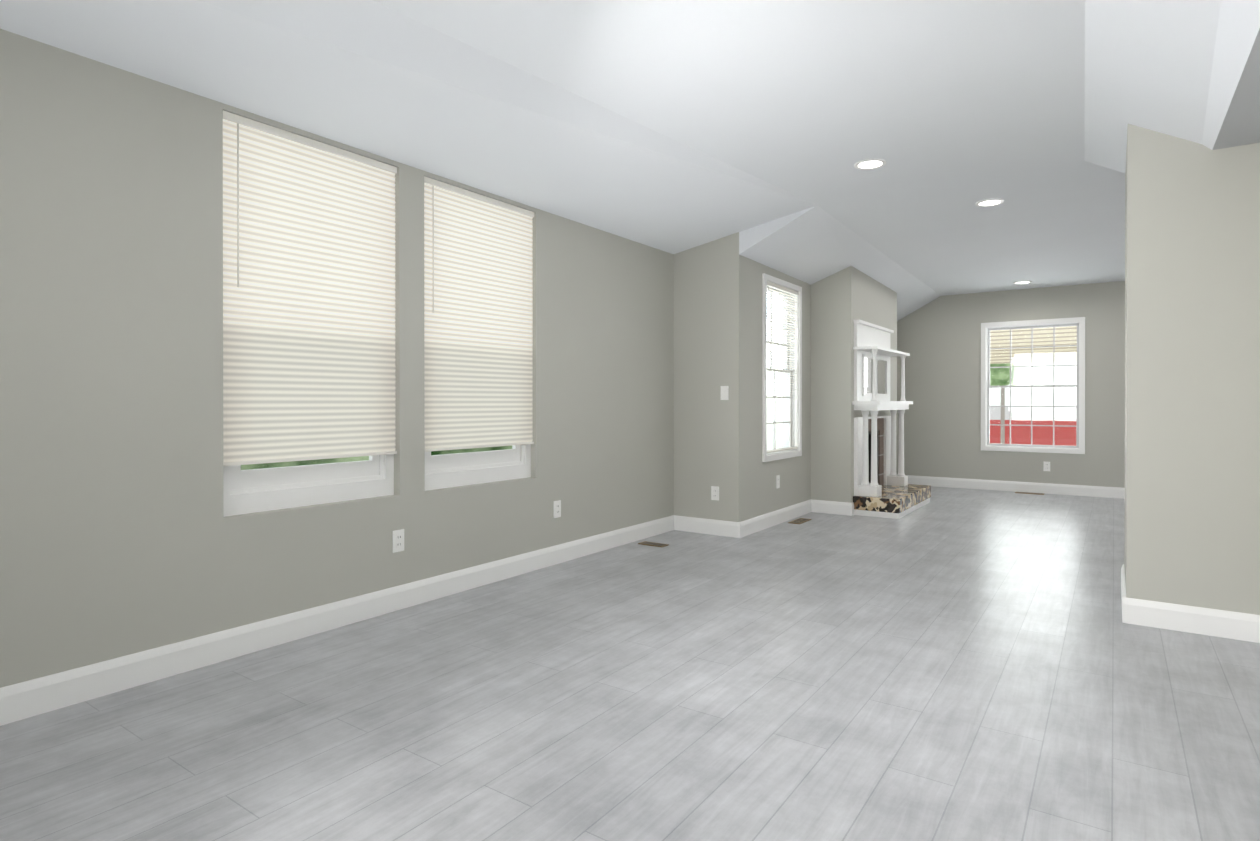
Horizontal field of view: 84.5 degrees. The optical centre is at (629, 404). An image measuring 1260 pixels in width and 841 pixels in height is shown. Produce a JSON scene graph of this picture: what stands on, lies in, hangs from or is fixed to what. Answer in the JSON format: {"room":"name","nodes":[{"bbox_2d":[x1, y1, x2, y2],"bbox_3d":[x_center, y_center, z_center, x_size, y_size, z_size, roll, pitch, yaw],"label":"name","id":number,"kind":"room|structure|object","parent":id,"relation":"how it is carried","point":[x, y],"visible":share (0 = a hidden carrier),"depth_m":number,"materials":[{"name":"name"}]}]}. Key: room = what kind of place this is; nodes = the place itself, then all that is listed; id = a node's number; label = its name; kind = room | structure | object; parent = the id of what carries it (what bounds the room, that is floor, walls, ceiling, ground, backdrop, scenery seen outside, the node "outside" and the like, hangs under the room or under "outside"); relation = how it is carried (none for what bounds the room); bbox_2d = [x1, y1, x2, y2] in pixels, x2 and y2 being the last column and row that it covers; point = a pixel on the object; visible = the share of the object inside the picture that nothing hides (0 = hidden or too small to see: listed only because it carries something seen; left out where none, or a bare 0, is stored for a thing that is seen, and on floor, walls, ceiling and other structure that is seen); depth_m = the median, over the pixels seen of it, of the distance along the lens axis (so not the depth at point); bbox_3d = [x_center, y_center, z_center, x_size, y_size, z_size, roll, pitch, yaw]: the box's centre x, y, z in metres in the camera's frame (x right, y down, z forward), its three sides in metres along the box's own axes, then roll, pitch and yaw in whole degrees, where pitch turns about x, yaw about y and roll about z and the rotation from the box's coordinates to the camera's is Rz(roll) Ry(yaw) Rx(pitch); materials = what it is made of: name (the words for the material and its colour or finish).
{"room":"living room","nodes":[
{"label":"living room","id":0,"kind":"room"},
{"bbox_2d":[0,29,673,687],"bbox_3d":[-1.723,-0.385,3.116,0.160,3.050,7.420,0,0,35],"label":"wall","id":1,"kind":"structure","parent":0,"point":[120,535],"depth_m":2.81,"materials":[{"name":"grey paint"}]},
{"bbox_2d":[223,454,393,516],"bbox_3d":[-1.563,-0.390,3.379,0.100,1.747,0.891,0,0,35],"label":"window","id":2,"kind":"structure","parent":1,"relation":"in","point":[251,490],"depth_m":3.32,"materials":[{"name":"white wood"}]},
{"bbox_2d":[223,110,396,465],"bbox_3d":[-1.501,-0.499,3.335,0.044,1.524,0.879,0,0,35],"label":"window blind","id":3,"kind":"object","parent":1,"relation":"attached to","point":[309,306],"visible":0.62,"depth_m":3.28,"materials":[{"name":"white fabric"}]},
{"bbox_2d":[0,515,673,725],"bbox_3d":[-1.650,1.027,3.071,0.016,0.125,7.100,0,0,35],"label":"baseboard","id":4,"kind":"structure","parent":1,"relation":"attached to","point":[33,697],"depth_m":3.10,"materials":[{"name":"white wood"}]},
{"bbox_2d":[393,529,403,552],"bbox_3d":[-1.228,0.723,3.680,0.009,0.115,0.070,0,0,35],"label":"electrical outlet","id":5,"kind":"object","parent":1,"relation":"attached to","point":[398,540],"visible":1,"depth_m":3.68,"materials":[{"name":"white plastic"}]},
{"bbox_2d":[425,444,530,490],"bbox_3d":[-0.957,-0.393,4.247,0.100,1.747,0.902,0,0,35],"label":"window","id":6,"kind":"structure","parent":1,"relation":"in","point":[445,470],"depth_m":4.22,"materials":[{"name":"white wood"}]},
{"bbox_2d":[424,176,533,451],"bbox_3d":[-0.895,-0.502,4.203,0.044,1.524,0.890,0,0,35],"label":"window blind","id":7,"kind":"object","parent":1,"relation":"attached to","point":[478,321],"visible":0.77,"depth_m":4.16,"materials":[{"name":"white fabric"}]},
{"bbox_2d":[554,500,560,517],"bbox_3d":[-0.495,0.712,4.729,0.009,0.115,0.070,0,0,35],"label":"electrical outlet","id":8,"kind":"object","parent":1,"relation":"attached to","point":[557,509],"visible":1,"depth_m":4.73,"materials":[{"name":"white plastic"}]},
{"bbox_2d":[0,486,1259,840],"bbox_3d":[2.000,1.214,3.320,7.716,0.250,13.690,0,0,35],"label":"floor","id":9,"kind":"structure","parent":0,"point":[954,664],"depth_m":2.45,"materials":[{"name":"grey wood"}]},
{"bbox_2d":[638,541,668,546],"bbox_3d":[0.181,1.078,5.358,0.220,0.006,0.100,0,0,35],"label":"floor vent","id":10,"kind":"object","parent":9,"relation":"in","point":[653,544],"visible":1,"depth_m":5.33,"materials":[{"name":"brown metal"}]},
{"bbox_2d":[788,518,811,523],"bbox_3d":[1.570,1.074,6.403,0.110,0.006,0.300,0,0,35],"label":"floor vent","id":11,"kind":"object","parent":9,"relation":"in","point":[800,521],"visible":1,"depth_m":6.37,"materials":[{"name":"brown metal"}]},
{"bbox_2d":[854,498,929,518],"bbox_3d":[2.740,1.047,7.199,0.431,0.054,1.350,0,0,35],"label":"hearth","id":12,"kind":"object","parent":9,"relation":"on","point":[888,514],"visible":0.36,"depth_m":6.69,"materials":[{"name":"white"}]},
{"bbox_2d":[853,484,930,512],"bbox_3d":[2.743,0.954,7.197,0.439,0.130,1.366,0,0,35],"label":"hearth slab","id":13,"kind":"object","parent":12,"relation":"on","point":[895,499],"visible":0.77,"depth_m":6.74,"materials":[{"name":"stone"}]},
{"bbox_2d":[852,319,912,496],"bbox_3d":[2.654,0.029,7.222,0.260,1.720,1.331,0,0,35],"label":"fireplace mantel","id":14,"kind":"object","parent":13,"relation":"on","point":[871,341],"visible":1,"depth_m":6.90,"materials":[{"name":"white wood"}]},
{"bbox_2d":[865,358,885,393],"bbox_3d":[2.574,-0.297,7.277,0.003,0.356,0.829,0,0,35],"label":"mirror","id":15,"kind":"object","parent":14,"relation":"attached to","point":[881,375],"visible":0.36,"depth_m":7.34,"materials":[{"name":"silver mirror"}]},
{"bbox_2d":[1015,492,1044,494],"bbox_3d":[4.822,1.067,8.360,0.300,0.006,0.110,0,0,35],"label":"floor vent","id":16,"kind":"object","parent":9,"relation":"in","point":[1030,493],"visible":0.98,"depth_m":8.31,"materials":[{"name":"brown metal"}]},
{"bbox_2d":[0,0,1259,320],"bbox_3d":[2.000,-1.196,3.311,5.716,0.614,11.690,0,0,35],"label":"ceiling","id":17,"kind":"structure","parent":0,"point":[678,126],"depth_m":3.26,"materials":[{"name":"white paint"}]},
{"bbox_2d":[854,159,885,169],"bbox_3d":[1.501,-1.502,4.333,0.190,0.008,0.190,0,0,35],"label":"recessed light","id":18,"kind":"object","parent":17,"relation":"in","point":[868,164],"visible":1,"depth_m":4.33,"materials":[{"name":"white"}]},
{"bbox_2d":[975,199,1003,206],"bbox_3d":[2.657,-1.491,5.120,0.190,0.008,0.190,0,0,35],"label":"recessed light","id":19,"kind":"object","parent":17,"relation":"in","point":[988,202],"visible":0.96,"depth_m":5.11,"materials":[{"name":"white"}]},
{"bbox_2d":[1013,281,1031,283],"bbox_3d":[4.564,-1.420,8.057,0.190,0.008,0.190,0,0,35],"label":"recessed light","id":20,"kind":"object","parent":17,"relation":"in","point":[1022,282],"visible":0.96,"depth_m":8.05,"materials":[{"name":"white"}]},
{"bbox_2d":[674,232,747,521],"bbox_3d":[0.676,-0.395,5.868,0.621,3.050,0.160,0,0,35],"label":"wall","id":21,"kind":"structure","parent":0,"point":[710,346],"depth_m":5.77,"materials":[{"name":"grey paint"}]},
{"bbox_2d":[674,515,740,537],"bbox_3d":[0.632,1.016,5.796,0.637,0.125,0.016,0,0,35],"label":"baseboard","id":22,"kind":"structure","parent":21,"relation":"attached to","point":[710,526],"depth_m":5.78,"materials":[{"name":"white wood"}]},
{"bbox_2d":[711,486,718,500],"bbox_3d":[0.705,0.735,5.748,0.070,0.115,0.009,0,0,35],"label":"outlet","id":23,"kind":"object","parent":21,"relation":"attached to","point":[714,492],"visible":1,"depth_m":5.75,"materials":[{"name":"white plastic"}]},
{"bbox_2d":[721,386,728,399],"bbox_3d":[0.775,-0.097,5.694,0.070,0.115,0.012,0,0,35],"label":"light switch","id":24,"kind":"object","parent":21,"relation":"attached to","point":[724,392],"visible":1,"depth_m":5.69,"materials":[{"name":"white plastic"}]},
{"bbox_2d":[748,258,810,518],"bbox_3d":[1.329,-0.397,6.400,0.160,3.050,1.460,0,0,35],"label":"wall","id":25,"kind":"structure","parent":0,"point":[765,495],"depth_m":6.09,"materials":[{"name":"grey paint"}]},
{"bbox_2d":[741,499,811,537],"bbox_3d":[1.356,1.015,6.289,0.016,0.125,1.620,0,0,35],"label":"baseboard","id":26,"kind":"structure","parent":25,"relation":"attached to","point":[762,522],"depth_m":6.18,"materials":[{"name":"white wood"}]},
{"bbox_2d":[776,475,779,487],"bbox_3d":[1.341,0.697,6.272,0.009,0.115,0.070,0,0,35],"label":"outlet","id":27,"kind":"object","parent":25,"relation":"attached to","point":[777,481],"visible":1,"depth_m":6.27,"materials":[{"name":"white plastic"}]},
{"bbox_2d":[762,273,801,461],"bbox_3d":[1.342,-0.321,6.392,0.170,1.631,0.875,0,0,35],"label":"window","id":28,"kind":"structure","parent":25,"relation":"in","point":[789,418],"depth_m":6.66,"materials":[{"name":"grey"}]},
{"bbox_2d":[767,281,797,452],"bbox_3d":[1.389,-0.330,6.360,0.044,1.509,0.763,0,0,35],"label":"window blind","id":29,"kind":"object","parent":28,"relation":"attached to","point":[781,288],"visible":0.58,"depth_m":6.37,"materials":[{"name":"white"}]},
{"bbox_2d":[811,266,896,502],"bbox_3d":[2.408,-0.402,7.590,0.565,3.050,1.728,0,0,35],"label":"wall","id":30,"kind":"structure","parent":0,"point":[842,300],"depth_m":6.85,"materials":[{"name":"grey paint"}]},
{"bbox_2d":[811,499,852,515],"bbox_3d":[1.981,1.012,6.830,0.421,0.125,0.016,0,0,35],"label":"baseboard","id":31,"kind":"structure","parent":30,"relation":"attached to","point":[832,507],"depth_m":6.81,"materials":[{"name":"white wood"}]},
{"bbox_2d":[868,430,877,482],"bbox_3d":[2.401,0.583,7.402,0.355,0.611,0.492,0,0,35],"label":"fireplace","id":32,"kind":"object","parent":30,"relation":"in","point":[869,443],"depth_m":7.52,"materials":[{"name":"grey metal"}]},
{"bbox_2d":[868,418,883,485],"bbox_3d":[2.552,0.517,7.295,0.011,0.743,0.829,0,0,35],"label":"brick fireplace surround","id":33,"kind":"object","parent":30,"relation":"attached to","point":[880,424],"visible":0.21,"depth_m":7.53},
{"bbox_2d":[897,281,1124,487],"bbox_3d":[5.648,-0.403,7.993,5.415,3.050,0.160,0,0,35],"label":"wall","id":34,"kind":"structure","parent":0,"point":[939,339],"depth_m":8.72,"materials":[{"name":"grey paint"}]},
{"bbox_2d":[905,475,1124,498],"bbox_3d":[5.597,1.008,7.926,5.095,0.125,0.016,0,0,35],"label":"baseboard","id":35,"kind":"structure","parent":34,"relation":"attached to","point":[1074,490],"depth_m":8.48,"materials":[{"name":"white wood"}]},
{"bbox_2d":[981,317,1084,453],"bbox_3d":[4.918,-0.226,8.486,1.099,1.605,0.170,0,0,35],"label":"window","id":36,"kind":"structure","parent":34,"relation":"in","point":[1054,386],"depth_m":8.47,"materials":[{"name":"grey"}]},
{"bbox_2d":[1043,461,1049,470],"bbox_3d":[5.014,0.742,8.337,0.070,0.115,0.009,0,0,35],"label":"electrical outlet","id":37,"kind":"object","parent":34,"relation":"attached to","point":[1046,466],"visible":1,"depth_m":8.34,"materials":[{"name":"white plastic"}]},
{"bbox_2d":[1124,124,1259,614],"bbox_3d":[2.950,-0.387,3.654,0.545,3.050,0.864,0,0,35],"label":"wall","id":38,"kind":"structure","parent":0,"point":[1192,386],"depth_m":3.31,"materials":[{"name":"grey paint"}]},
{"bbox_2d":[1121,564,1125,599],"bbox_3d":[2.720,1.024,3.821,0.016,0.125,0.864,0,0,35],"label":"baseboard","id":39,"kind":"structure","parent":38,"relation":"attached to","point":[1123,589],"depth_m":3.86,"materials":[{"name":"white wood"}]},
{"bbox_2d":[1122,597,1259,642],"bbox_3d":[2.692,1.026,3.303,0.561,0.125,0.016,0,0,35],"label":"baseboard","id":40,"kind":"structure","parent":38,"relation":"attached to","point":[1210,622],"depth_m":3.30,"materials":[{"name":"white wood"}]},
{"label":"outside","id":41,"kind":"structure","parent":0,"visible":0},
{"bbox_2d":[990,326,1076,363],"bbox_3d":[6.562,-0.888,9.299,7.095,0.450,2.650,0,0,35],"label":"ceiling","id":42,"kind":"structure","parent":41,"point":[1036,336],"depth_m":9.85,"materials":[{"name":"white"}]},
{"bbox_2d":[990,327,1076,363],"bbox_3d":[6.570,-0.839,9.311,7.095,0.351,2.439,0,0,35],"label":"batten","id":43,"kind":"object","parent":42,"relation":"attached to","point":[1033,345],"depth_m":9.90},
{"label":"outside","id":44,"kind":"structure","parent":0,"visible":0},
{"bbox_2d":[241,446,511,469],"bbox_3d":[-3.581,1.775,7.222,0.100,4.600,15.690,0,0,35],"label":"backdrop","id":45,"kind":"structure","parent":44,"point":[295,463],"depth_m":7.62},
{"bbox_2d":[990,363,1026,443],"bbox_3d":[7.483,1.489,13.940,0.839,5.120,0.600,0,0,35],"label":"tree","id":46,"kind":"object","parent":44,"point":[1001,377],"depth_m":13.77,"materials":[{"name":"green plant"}]},
{"bbox_2d":[990,407,1075,420],"bbox_3d":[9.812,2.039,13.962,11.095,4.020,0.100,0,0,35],"label":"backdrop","id":47,"kind":"structure","parent":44,"point":[1048,413],"depth_m":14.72,"materials":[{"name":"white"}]},
{"bbox_2d":[990,420,1075,445],"bbox_3d":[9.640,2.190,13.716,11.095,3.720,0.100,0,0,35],"label":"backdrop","id":48,"kind":"structure","parent":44,"point":[1023,429],"depth_m":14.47,"materials":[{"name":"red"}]},
{"bbox_2d":[990,361,1076,405],"bbox_3d":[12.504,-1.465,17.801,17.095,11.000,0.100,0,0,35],"label":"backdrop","id":49,"kind":"structure","parent":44,"point":[1043,391],"depth_m":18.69,"materials":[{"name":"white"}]}
]}

